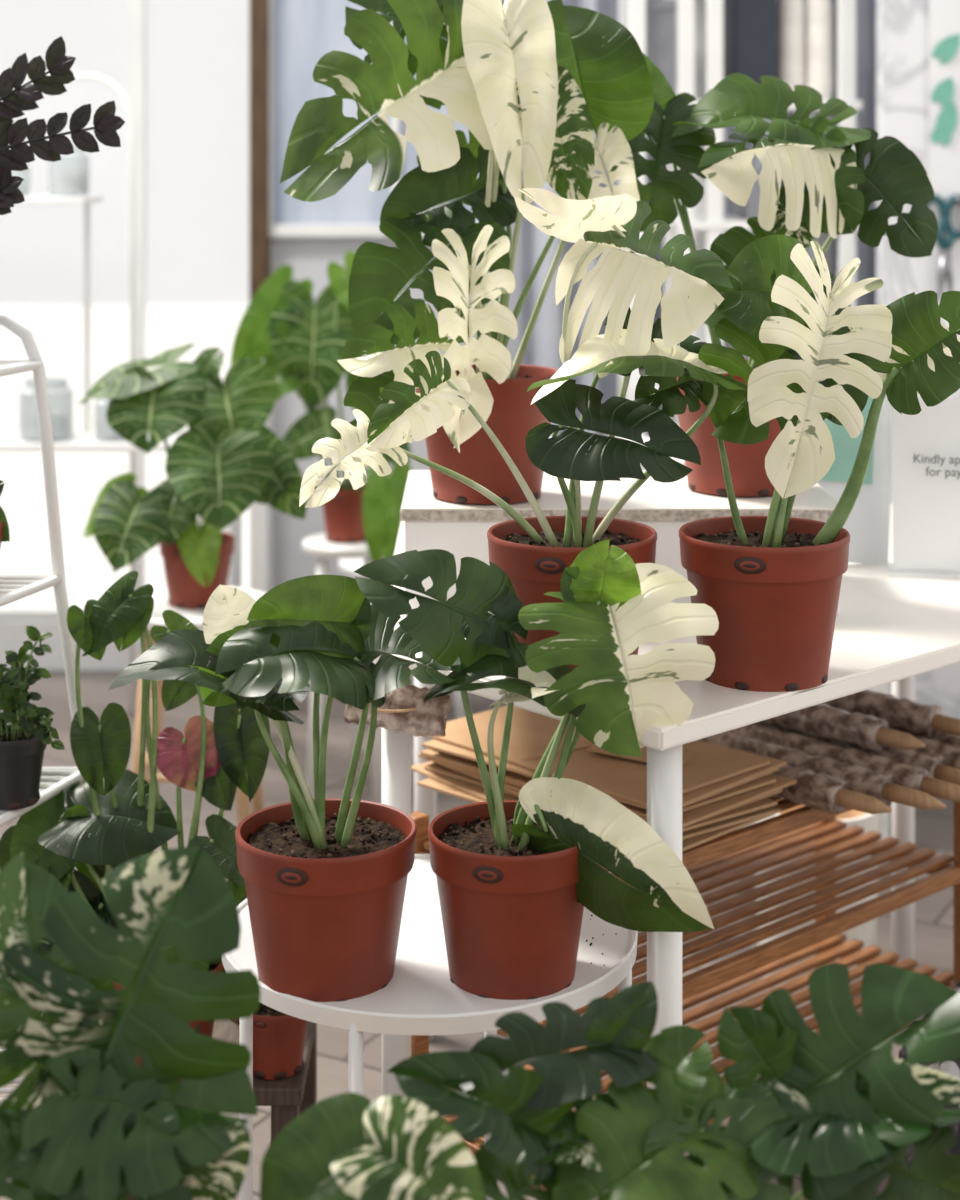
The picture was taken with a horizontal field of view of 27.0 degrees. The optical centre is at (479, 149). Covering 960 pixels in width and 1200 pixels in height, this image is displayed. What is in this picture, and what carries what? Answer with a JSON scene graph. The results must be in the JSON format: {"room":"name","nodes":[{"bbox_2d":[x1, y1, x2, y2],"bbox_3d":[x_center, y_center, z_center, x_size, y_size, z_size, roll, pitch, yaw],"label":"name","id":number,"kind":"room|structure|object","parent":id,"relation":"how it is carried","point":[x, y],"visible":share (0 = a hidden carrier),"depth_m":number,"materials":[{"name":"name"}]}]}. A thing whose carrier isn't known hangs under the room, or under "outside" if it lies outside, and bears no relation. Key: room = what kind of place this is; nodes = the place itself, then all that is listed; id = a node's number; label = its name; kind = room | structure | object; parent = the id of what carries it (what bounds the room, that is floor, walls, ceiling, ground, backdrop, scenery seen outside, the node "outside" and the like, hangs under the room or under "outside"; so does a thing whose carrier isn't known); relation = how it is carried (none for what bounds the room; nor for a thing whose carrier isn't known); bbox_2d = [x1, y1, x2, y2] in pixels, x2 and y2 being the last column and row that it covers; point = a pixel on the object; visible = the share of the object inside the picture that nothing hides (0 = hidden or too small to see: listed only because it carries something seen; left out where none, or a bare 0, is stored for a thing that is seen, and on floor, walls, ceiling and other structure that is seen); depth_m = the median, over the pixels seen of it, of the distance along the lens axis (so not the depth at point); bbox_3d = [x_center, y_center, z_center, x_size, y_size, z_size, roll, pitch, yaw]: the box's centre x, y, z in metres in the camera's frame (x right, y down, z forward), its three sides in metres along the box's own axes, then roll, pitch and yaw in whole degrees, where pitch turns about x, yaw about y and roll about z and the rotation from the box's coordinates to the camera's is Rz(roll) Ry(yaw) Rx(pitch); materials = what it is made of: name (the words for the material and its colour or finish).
{"room":"plant shop","nodes":[
{"label":"plant shop","id":0,"kind":"room"},
{"bbox_2d":[0,622,191,669],"bbox_3d":[-2.260,1.240,5.060,3.400,0.120,0.120,0,0,0],"label":"wall","id":1,"kind":"structure","parent":0,"point":[13,635],"depth_m":5.00,"materials":[{"name":"white paint"}]},
{"bbox_2d":[0,607,83,621],"bbox_3d":[-2.160,1.170,5.030,3.200,0.030,0.050,0,0,0],"label":"transom","id":2,"kind":"object","parent":1,"relation":"on","point":[7,614],"depth_m":5.01,"materials":[{"name":"white paint"}]},
{"bbox_2d":[129,0,146,589],"bbox_3d":[-0.860,-0.300,5.030,0.035,3.100,0.050,0,0,0],"label":"mullion","id":3,"kind":"object","parent":1,"relation":"on","point":[137,8],"visible":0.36,"depth_m":5.01,"materials":[{"name":"white paint"}]},
{"bbox_2d":[272,0,520,587],"bbox_3d":[0.980,-0.300,5.060,3.000,3.200,0.120,0,0,0],"label":"wall","id":4,"kind":"structure","parent":0,"point":[309,257],"depth_m":5.00,"materials":[{"name":"white paint"}]},
{"bbox_2d":[249,0,271,592],"bbox_3d":[-0.545,-0.310,4.970,0.045,3.220,0.100,0,0,0],"label":"door frame","id":5,"kind":"structure","parent":4,"relation":"attached to","point":[260,243],"depth_m":4.92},
{"bbox_2d":[269,0,272,224],"bbox_3d":[-0.530,-0.560,4.970,0.030,1.500,0.030,0,0,0],"label":"frame bar","id":6,"kind":"object","parent":4,"relation":"attached to","point":[270,1],"visible":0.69,"depth_m":4.96,"materials":[{"name":"white paint"}]},
{"bbox_2d":[269,224,423,236],"bbox_3d":[-0.260,0.200,4.970,0.560,0.030,0.030,0,0,0],"label":"frame bar","id":7,"kind":"object","parent":4,"relation":"attached to","point":[275,230],"visible":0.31,"depth_m":4.96,"materials":[{"name":"white paint"}]},
{"bbox_2d":[273,0,477,223],"bbox_3d":[-0.260,-0.510,4.980,0.530,1.400,0.006,0,0,0],"label":"glass pane","id":8,"kind":"object","parent":7,"relation":"attached to","point":[304,31],"visible":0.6,"depth_m":4.98,"materials":[{"name":"glass"}]},
{"bbox_2d":[391,20,399,191],"bbox_3d":[-0.210,-0.560,4.970,0.020,1.500,0.030,0,0,0],"label":"frame bar","id":9,"kind":"object","parent":4,"relation":"attached to","point":[395,122],"visible":0.02,"depth_m":4.96,"materials":[{"name":"white paint"}]},
{"bbox_2d":[344,684,450,737],"bbox_3d":[-0.090,0.606,2.196,0.115,0.066,0.097,0,0,0],"label":"pole","id":10,"kind":"object","parent":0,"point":[404,709],"visible":0.65,"depth_m":2.16,"materials":[{"name":"brown wood"}]},
{"bbox_2d":[0,670,953,1199],"bbox_3d":[-0.800,1.325,1.750,6.400,0.050,6.620,0,0,0],"label":"floor","id":11,"kind":"structure","parent":0,"point":[934,828],"depth_m":3.90,"materials":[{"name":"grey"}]},
{"bbox_2d":[0,312,101,1102],"bbox_3d":[-0.864,0.744,2.250,0.872,1.113,0.275,0,0,0],"label":"wire rack","id":12,"kind":"object","parent":11,"relation":"on","point":[13,587],"visible":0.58,"depth_m":2.37,"materials":[{"name":"paint"}]},
{"bbox_2d":[0,480,9,547],"bbox_3d":[-0.585,0.411,2.270,0.090,0.182,0.090,0,0,45],"label":"potted fern","id":13,"kind":"object","parent":12,"relation":"on","point":[4,527],"visible":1,"depth_m":2.27,"materials":[{"name":"green plant"}]},
{"bbox_2d":[0,522,3,547],"bbox_3d":[-0.585,0.462,2.270,0.090,0.081,0.090,0,0,0],"label":"pot","id":14,"kind":"object","parent":13,"relation":"on","point":[1,523],"depth_m":2.27,"materials":[{"name":"plastic"}]},
{"bbox_2d":[0,626,64,809],"bbox_3d":[-0.536,0.638,2.240,0.126,0.190,0.140,0,0,-19],"label":"potted trailing plant","id":15,"kind":"object","parent":12,"relation":"on","point":[25,730],"visible":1,"depth_m":2.22,"materials":[{"name":"green plant"}]},
{"bbox_2d":[0,36,124,214],"bbox_3d":[-0.568,0.032,2.303,0.332,0.426,0.140,0,0,-2],"label":"plant","id":16,"kind":"object","parent":12,"relation":"on","point":[106,124],"visible":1,"depth_m":2.26,"materials":[{"name":"black plant"}]},
{"bbox_2d":[0,73,134,715],"bbox_3d":[-1.097,0.562,4.600,0.606,1.476,0.012,0,0,0],"label":"wire rack","id":17,"kind":"object","parent":11,"relation":"on","point":[110,83],"depth_m":4.60,"materials":[{"name":"white metal"}]},
{"bbox_2d":[0,195,241,587],"bbox_3d":[-1.000,0.701,4.400,1.000,1.198,0.220,0,0,0],"label":"shelf","id":18,"kind":"object","parent":11,"relation":"on","point":[86,440],"visible":0.33,"depth_m":4.37,"materials":[{"name":"white metal"}]},
{"bbox_2d":[17,180,26,191],"bbox_3d":[-1.020,0.062,4.380,0.070,0.080,0.070,0,0,0],"label":"glass jar","id":19,"kind":"object","parent":18,"relation":"on","point":[23,187],"visible":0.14,"depth_m":4.37,"materials":[{"name":"white glass"}]},
{"bbox_2d":[24,409,67,436],"bbox_3d":[-0.950,0.567,4.380,0.120,0.130,0.120,0,0,0],"label":"glass jar","id":20,"kind":"object","parent":18,"relation":"on","point":[59,417],"visible":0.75,"depth_m":4.35,"materials":[{"name":"white glass"}]},
{"bbox_2d":[52,173,85,191],"bbox_3d":[-0.900,0.047,4.380,0.090,0.110,0.090,0,0,0],"label":"glass jar","id":21,"kind":"object","parent":18,"relation":"on","point":[62,182],"visible":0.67,"depth_m":4.35,"materials":[{"name":"white glass"}]},
{"bbox_2d":[98,416,119,435],"bbox_3d":[-0.800,0.582,4.380,0.090,0.100,0.090,0,0,0],"label":"glass jar","id":22,"kind":"object","parent":18,"relation":"on","point":[104,429],"visible":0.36,"depth_m":4.35,"materials":[{"name":"white glass"}]},
{"bbox_2d":[132,587,264,851],"bbox_3d":[-0.495,1.047,3.500,0.280,0.508,0.280,0,0,0],"label":"stool","id":23,"kind":"object","parent":11,"relation":"on","point":[160,596],"visible":0.09,"depth_m":3.42,"materials":[{"name":"paint"}]},
{"bbox_2d":[75,343,306,608],"bbox_3d":[-0.506,0.566,3.460,0.409,0.453,0.209,0,0,0],"label":"potted plant","id":24,"kind":"object","parent":23,"relation":"on","point":[252,463],"visible":0.99,"depth_m":3.44,"materials":[{"name":"plant"}]},
{"bbox_2d":[159,532,234,608],"bbox_3d":[-0.495,0.735,3.500,0.132,0.114,0.132,0,0,0],"label":"pot","id":25,"kind":"object","parent":24,"relation":"on","point":[184,591],"depth_m":3.45,"materials":[{"name":"plastic"}]},
{"bbox_2d":[129,1020,316,1199],"bbox_3d":[-0.310,1.176,2.380,0.220,0.248,0.280,0,0,0],"label":"bench","id":26,"kind":"object","parent":11,"relation":"on","point":[289,1097],"visible":0.19,"depth_m":2.26,"materials":[{"name":"brown wood"}]},
{"bbox_2d":[0,571,270,1080],"bbox_3d":[-0.413,0.769,2.315,0.344,0.565,0.178,0,0,0],"label":"potted plant","id":27,"kind":"object","parent":26,"relation":"on","point":[113,817],"visible":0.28,"depth_m":2.30,"materials":[{"name":"plant"}]},
{"bbox_2d":[113,961,224,1080],"bbox_3d":[-0.368,0.991,2.300,0.150,0.121,0.150,0,0,0],"label":"pot","id":28,"kind":"object","parent":27,"relation":"on","point":[204,1027],"depth_m":2.27,"materials":[{"name":"ceramic"}]},
{"bbox_2d":[227,880,246,1023],"bbox_3d":[-0.259,0.941,2.424,0.115,0.218,0.090,0,0,29],"label":"seedling","id":29,"kind":"object","parent":26,"relation":"on","point":[239,892],"visible":0.04,"depth_m":2.43,"materials":[{"name":"plant"}]},
{"bbox_2d":[239,1003,307,1079],"bbox_3d":[-0.235,0.983,2.290,0.084,0.136,0.084,0,0,-44],"label":"pot","id":30,"kind":"object","parent":26,"relation":"on","point":[279,1037],"visible":0.4,"depth_m":2.26,"materials":[{"name":"plastic"}]},
{"bbox_2d":[302,533,381,802],"bbox_3d":[-0.266,1.040,4.000,0.180,0.521,0.180,0,0,0],"label":"stool","id":31,"kind":"object","parent":11,"relation":"on","point":[317,545],"visible":0.41,"depth_m":3.93,"materials":[{"name":"paint"}]},
{"bbox_2d":[230,251,410,561],"bbox_3d":[-0.287,0.513,3.984,0.389,0.622,0.190,0,0,29],"label":"potted plant","id":32,"kind":"object","parent":31,"relation":"on","point":[282,317],"visible":0.63,"depth_m":3.99,"materials":[{"name":"plant"}]},
{"bbox_2d":[322,482,364,543],"bbox_3d":[-0.266,0.726,4.000,0.110,0.106,0.110,0,0,0],"label":"pot","id":33,"kind":"object","parent":32,"relation":"on","point":[343,520],"depth_m":3.96,"materials":[{"name":"plastic"}]},
{"bbox_2d":[339,556,467,757],"bbox_3d":[-0.150,1.101,4.400,0.320,0.402,0.320,0,0,0],"label":"stool","id":34,"kind":"object","parent":11,"relation":"on","point":[347,567],"visible":0.12,"depth_m":4.29,"materials":[{"name":"paint"}]},
{"bbox_2d":[222,854,637,1199],"bbox_3d":[-0.050,1.035,1.985,0.412,0.530,0.412,0,0,0],"label":"plant stand","id":35,"kind":"object","parent":11,"relation":"on","point":[420,997],"visible":0.34,"depth_m":1.86,"materials":[{"name":"white paint"}]},
{"bbox_2d":[106,575,460,1001],"bbox_3d":[-0.174,0.589,1.839,0.286,0.384,0.199,0,0,-38],"label":"monstera","id":36,"kind":"object","parent":35,"relation":"on","point":[325,879],"visible":0.98,"depth_m":1.84,"materials":[{"name":"plant"}]},
{"bbox_2d":[235,798,416,1001],"bbox_3d":[-0.144,0.709,1.880,0.170,0.144,0.170,0,0,0],"label":"pot","id":37,"kind":"object","parent":36,"relation":"on","point":[325,894],"depth_m":1.82,"materials":[{"name":"plastic"}]},
{"bbox_2d":[222,854,637,1034],"bbox_3d":[-0.050,0.779,1.985,0.412,0.018,0.412,0,0,0],"label":"tray","id":38,"kind":"object","parent":35,"relation":"on","point":[420,997],"depth_m":1.86,"materials":[{"name":"white paint"}]},
{"bbox_2d":[354,540,718,999],"bbox_3d":[0.056,0.572,1.874,0.335,0.417,0.161,0,0,9],"label":"monstera","id":39,"kind":"object","parent":35,"relation":"on","point":[516,879],"visible":1,"depth_m":1.83,"materials":[{"name":"plant"}]},
{"bbox_2d":[428,800,583,999],"bbox_3d":[0.030,0.709,1.880,0.158,0.144,0.158,0,0,0],"label":"pot","id":40,"kind":"object","parent":39,"relation":"on","point":[511,889],"depth_m":1.83,"materials":[{"name":"plastic"}]},
{"bbox_2d":[374,504,959,1096],"bbox_3d":[0.378,0.912,2.391,0.980,0.775,1.158,0,0,0],"label":"display table","id":41,"kind":"object","parent":11,"relation":"on","point":[894,626],"visible":0.17,"depth_m":2.12,"materials":[{"name":"white metal"}]},
{"bbox_2d":[299,188,747,669],"bbox_3d":[0.046,0.281,1.985,0.444,0.488,0.182,0,0,-11],"label":"monstera","id":42,"kind":"object","parent":41,"relation":"on","point":[534,553],"visible":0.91,"depth_m":1.98,"materials":[{"name":"plant"}]},
{"bbox_2d":[487,516,656,669],"bbox_3d":[0.092,0.453,2.000,0.170,0.144,0.170,0,0,0],"label":"pot","id":43,"kind":"object","parent":42,"relation":"on","point":[534,552],"depth_m":1.97,"materials":[{"name":"plastic"}]},
{"bbox_2d":[400,470,838,614],"bbox_3d":[0.160,0.464,2.385,0.500,0.122,0.270,0,0,0],"label":"display riser","id":44,"kind":"object","parent":41,"relation":"on","point":[459,529],"visible":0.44,"depth_m":2.25,"materials":[{"name":"white laminate"}]},
{"bbox_2d":[280,0,653,503],"bbox_3d":[-0.018,0.098,2.310,0.392,0.609,0.247,0,0,-31],"label":"monstera","id":45,"kind":"object","parent":44,"relation":"on","point":[516,88],"visible":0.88,"depth_m":2.27,"materials":[{"name":"plant"}]},
{"bbox_2d":[415,364,557,503],"bbox_3d":[0.008,0.330,2.330,0.170,0.144,0.170,0,0,0],"label":"pot","id":46,"kind":"object","parent":45,"relation":"on","point":[512,416],"depth_m":2.27,"materials":[{"name":"plastic"}]},
{"bbox_2d":[578,54,937,496],"bbox_3d":[0.326,0.136,2.371,0.419,0.531,0.187,0,0,0],"label":"monstera","id":47,"kind":"object","parent":44,"relation":"on","point":[800,152],"visible":0.51,"depth_m":2.34,"materials":[{"name":"plant"}]},
{"bbox_2d":[676,359,786,496],"bbox_3d":[0.311,0.330,2.380,0.170,0.144,0.170,0,0,0],"label":"pot","id":48,"kind":"object","parent":47,"relation":"on","point":[746,462],"depth_m":2.32,"materials":[{"name":"plastic"}]},
{"bbox_2d":[633,235,959,691],"bbox_3d":[0.331,0.305,2.000,0.357,0.440,0.169,0,0,0],"label":"monstera","id":49,"kind":"object","parent":41,"relation":"on","point":[772,582],"visible":0.92,"depth_m":1.96,"materials":[{"name":"plastic"}]},
{"bbox_2d":[679,516,849,691],"bbox_3d":[0.284,0.453,2.000,0.170,0.144,0.170,0,0,0],"label":"pot","id":50,"kind":"object","parent":49,"relation":"on","point":[772,587],"depth_m":1.94,"materials":[{"name":"plastic"}]},
{"bbox_2d":[818,395,891,563],"bbox_3d":[0.455,0.373,2.556,0.189,0.310,0.064,0,0,-6],"label":"information board","id":51,"kind":"object","parent":41,"relation":"on","point":[867,524],"visible":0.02,"depth_m":2.55,"materials":[{"name":"paper"}]},
{"bbox_2d":[892,397,959,569],"bbox_3d":[0.585,0.411,2.470,0.160,0.224,0.060,0,0,7],"label":"sign","id":52,"kind":"object","parent":41,"relation":"on","point":[925,444],"visible":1,"depth_m":2.48,"materials":[{"name":"paper"}]},
{"bbox_2d":[411,796,959,1189],"bbox_3d":[0.288,1.040,2.518,0.790,0.520,0.256,0,0,-42],"label":"rack","id":53,"kind":"object","parent":11,"relation":"on","point":[823,938],"visible":0.31,"depth_m":2.60,"materials":[{"name":"brown wood"}]},
{"bbox_2d":[411,705,796,851],"bbox_3d":[0.143,0.772,2.496,0.292,0.070,0.445,0,0,-42],"label":"stack","id":54,"kind":"object","parent":53,"relation":"on","point":[725,790],"visible":0.49,"depth_m":2.44,"materials":[{"name":"brown cardboard"}]},
{"bbox_2d":[699,731,946,809],"bbox_3d":[0.425,0.783,2.514,0.366,0.045,0.045,0,0,45],"label":"pole","id":55,"kind":"object","parent":53,"relation":"on","point":[881,786],"visible":0.52,"depth_m":2.47,"materials":[{"name":"brown plant"}]},
{"bbox_2d":[772,765,891,813],"bbox_3d":[0.378,0.783,2.478,0.306,0.045,0.046,0,0,45],"label":"pole","id":56,"kind":"object","parent":53,"relation":"on","point":[822,792],"visible":0.38,"depth_m":2.42,"materials":[{"name":"brown plant"}]},
{"bbox_2d":[729,723,959,801],"bbox_3d":[0.466,0.783,2.549,0.045,0.045,0.382,0,0,-45],"label":"pole","id":57,"kind":"object","parent":53,"relation":"on","point":[908,775],"visible":0.49,"depth_m":2.52,"materials":[{"name":"brown plant"}]},
{"bbox_2d":[754,722,959,784],"bbox_3d":[0.502,0.783,2.591,0.367,0.045,0.045,0,0,45],"label":"pole","id":58,"kind":"object","parent":53,"relation":"on","point":[937,766],"visible":0.22,"depth_m":2.53,"materials":[{"name":"brown plant"}]},
{"bbox_2d":[758,703,924,751],"bbox_3d":[0.452,0.747,2.611,0.295,0.045,0.045,0,0,44],"label":"pole","id":59,"kind":"object","parent":58,"relation":"on","point":[868,732],"visible":0.58,"depth_m":2.57,"materials":[{"name":"brown wood"}]},
{"bbox_2d":[889,728,959,746],"bbox_3d":[0.580,0.783,2.665,0.363,0.046,0.045,0,0,45],"label":"pole","id":60,"kind":"object","parent":53,"relation":"on","point":[954,740],"visible":0.04,"depth_m":2.62,"materials":[{"name":"brown wood"}]},
{"bbox_2d":[911,734,959,768],"bbox_3d":[0.542,0.783,2.626,0.045,0.045,0.372,0,0,-45],"label":"pole","id":61,"kind":"object","parent":53,"relation":"on","point":[951,754],"visible":0.13,"depth_m":2.56,"materials":[{"name":"brown wood"}]},
{"bbox_2d":[824,689,959,737],"bbox_3d":[0.538,0.747,2.668,0.326,0.046,0.045,0,0,44],"label":"pole","id":62,"kind":"object","parent":61,"relation":"on","point":[902,714],"visible":0.48,"depth_m":2.63,"materials":[{"name":"brown wood"}]},
{"bbox_2d":[682,879,709,943],"bbox_3d":[0.330,1.245,3.300,0.100,0.110,0.100,0,0,0],"label":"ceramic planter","id":63,"kind":"object","parent":11,"relation":"on","point":[708,879],"visible":0.02,"depth_m":3.26,"materials":[{"name":"white ceramic"}]},
{"bbox_2d":[521,0,875,436],"bbox_3d":[0.700,-0.226,4.850,1.400,3.012,0.079,0,0,0],"label":"pleated curtain","id":64,"kind":"object","parent":11,"relation":"on","point":[542,349],"visible":0.04,"depth_m":4.85,"materials":[{"name":"fabric"}]},
{"bbox_2d":[549,437,888,839],"bbox_3d":[0.450,0.938,3.850,0.640,0.725,0.310,0,0,0],"label":"countertop","id":65,"kind":"structure","parent":11,"relation":"on","point":[883,688],"depth_m":3.71,"materials":[{"name":"paint"}]},
{"bbox_2d":[549,437,684,469],"bbox_3d":[0.450,0.588,3.850,0.640,0.025,0.310,0,0,0],"label":"countertop","id":66,"kind":"structure","parent":65,"relation":"on","point":[645,439],"depth_m":3.74,"materials":[{"name":"white paint"}]},
{"bbox_2d":[710,827,742,903],"bbox_3d":[0.400,1.230,3.500,0.120,0.140,0.120,0,0,0],"label":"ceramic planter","id":67,"kind":"object","parent":11,"relation":"on","point":[742,827],"visible":0.02,"depth_m":3.45,"materials":[{"name":"white ceramic"}]},
{"bbox_2d":[619,0,862,436],"bbox_3d":[0.556,0.000,4.350,0.487,2.600,0.340,0,0,0],"label":"curtain","id":68,"kind":"object","parent":11,"relation":"on","point":[698,23],"visible":0.08,"depth_m":4.18,"materials":[{"name":"white fabric"}]},
{"bbox_2d":[646,0,675,91],"bbox_3d":[0.375,-0.211,4.300,0.073,0.211,0.208,0,0,0],"label":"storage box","id":69,"kind":"object","parent":68,"relation":"on","point":[660,14],"visible":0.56,"depth_m":4.20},
{"bbox_2d":[723,340,748,358],"bbox_3d":[0.570,0.372,4.300,0.104,0.232,0.208,0,0,0],"label":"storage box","id":70,"kind":"object","parent":68,"relation":"on","point":[725,344],"visible":0.02,"depth_m":4.20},
{"bbox_2d":[723,0,776,93],"bbox_3d":[0.580,-0.233,4.300,0.094,0.253,0.208,0,0,0],"label":"window","id":71,"kind":"structure","parent":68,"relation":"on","point":[749,26],"depth_m":4.20,"materials":[{"name":"grey glass"}]},
{"bbox_2d":[735,169,782,218],"bbox_3d":[0.600,0.093,4.300,0.083,0.105,0.208,0,0,0],"label":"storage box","id":72,"kind":"object","parent":68,"relation":"on","point":[751,208],"visible":0.12,"depth_m":4.20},
{"bbox_2d":[777,0,804,90],"bbox_3d":[0.660,-0.255,4.250,0.060,0.300,0.060,0,0,0],"label":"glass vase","id":73,"kind":"object","parent":68,"relation":"on","point":[790,13],"visible":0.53,"depth_m":4.22,"materials":[{"name":"white glass"}]},
{"bbox_2d":[805,0,832,99],"bbox_3d":[0.720,-0.255,4.250,0.060,0.300,0.060,0,0,0],"label":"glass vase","id":74,"kind":"object","parent":68,"relation":"on","point":[818,13],"visible":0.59,"depth_m":4.22,"materials":[{"name":"white glass"}]},
{"bbox_2d":[753,798,880,993],"bbox_3d":[0.530,1.163,3.150,0.200,0.275,0.200,0,0,0],"label":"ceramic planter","id":75,"kind":"object","parent":11,"relation":"on","point":[866,932],"visible":0.09,"depth_m":3.08,"materials":[{"name":"white ceramic"}]},
{"bbox_2d":[899,979,959,1195],"bbox_3d":[0.662,1.107,2.378,0.326,0.387,0.222,0,0,0],"label":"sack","id":76,"kind":"object","parent":11,"relation":"on","point":[952,1067],"visible":0.07,"depth_m":2.33,"materials":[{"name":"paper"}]},
{"bbox_3d":[-0.050,1.125,1.450,0.950,0.350,0.300,0,0,0],"label":"bench","id":77,"kind":"object","parent":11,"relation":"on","visible":0},
{"bbox_2d":[0,846,260,1199],"bbox_3d":[-0.269,0.743,1.442,0.204,0.454,0.171,0,0,30],"label":"monstera","id":78,"kind":"object","parent":77,"relation":"on","point":[104,1125],"visible":1,"depth_m":1.45,"materials":[{"name":"plant"}]},
{"bbox_2d":[260,1092,485,1199],"bbox_3d":[-0.075,0.807,1.400,0.159,0.283,0.150,0,0,0],"label":"monstera","id":79,"kind":"object","parent":77,"relation":"on","point":[414,1150],"visible":1,"depth_m":1.38,"materials":[{"name":"plant"}]},
{"bbox_2d":[387,963,959,1199],"bbox_3d":[0.154,0.812,1.499,0.438,0.387,0.171,0,0,0],"label":"monstera","id":80,"kind":"object","parent":77,"relation":"on","point":[835,1111],"visible":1,"depth_m":1.49,"materials":[{"name":"plant"}]},
{"bbox_2d":[876,0,959,718],"bbox_3d":[1.565,-0.300,4.100,1.490,3.200,0.080,0,0,0],"label":"wall","id":81,"kind":"structure","parent":0,"point":[902,26],"depth_m":4.06,"materials":[{"name":"paint"}]},
{"bbox_2d":[927,194,959,303],"bbox_3d":[0.940,0.199,4.038,0.109,0.222,0.044,0,0,0],"label":"scissors","id":82,"kind":"object","parent":81,"relation":"attached to","point":[945,268],"visible":0.7,"depth_m":4.03,"materials":[{"name":"metal"}]},
{"bbox_2d":[929,0,959,198],"bbox_3d":[1.020,-0.161,4.048,0.220,0.523,0.009,0,0,0],"label":"poster","id":83,"kind":"object","parent":81,"relation":"attached to","point":[944,15],"visible":0.99,"depth_m":4.05,"materials":[{"name":"paper"}]},
{"label":"outside","id":84,"kind":"structure","parent":0,"visible":0},
{"bbox_2d":[0,305,248,606],"bbox_3d":[-2.000,1.360,11.200,16.000,0.050,12.000,0,0,0],"label":"wall","id":85,"kind":"structure","parent":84,"point":[57,331],"depth_m":9.80,"materials":[{"name":"white paint"}]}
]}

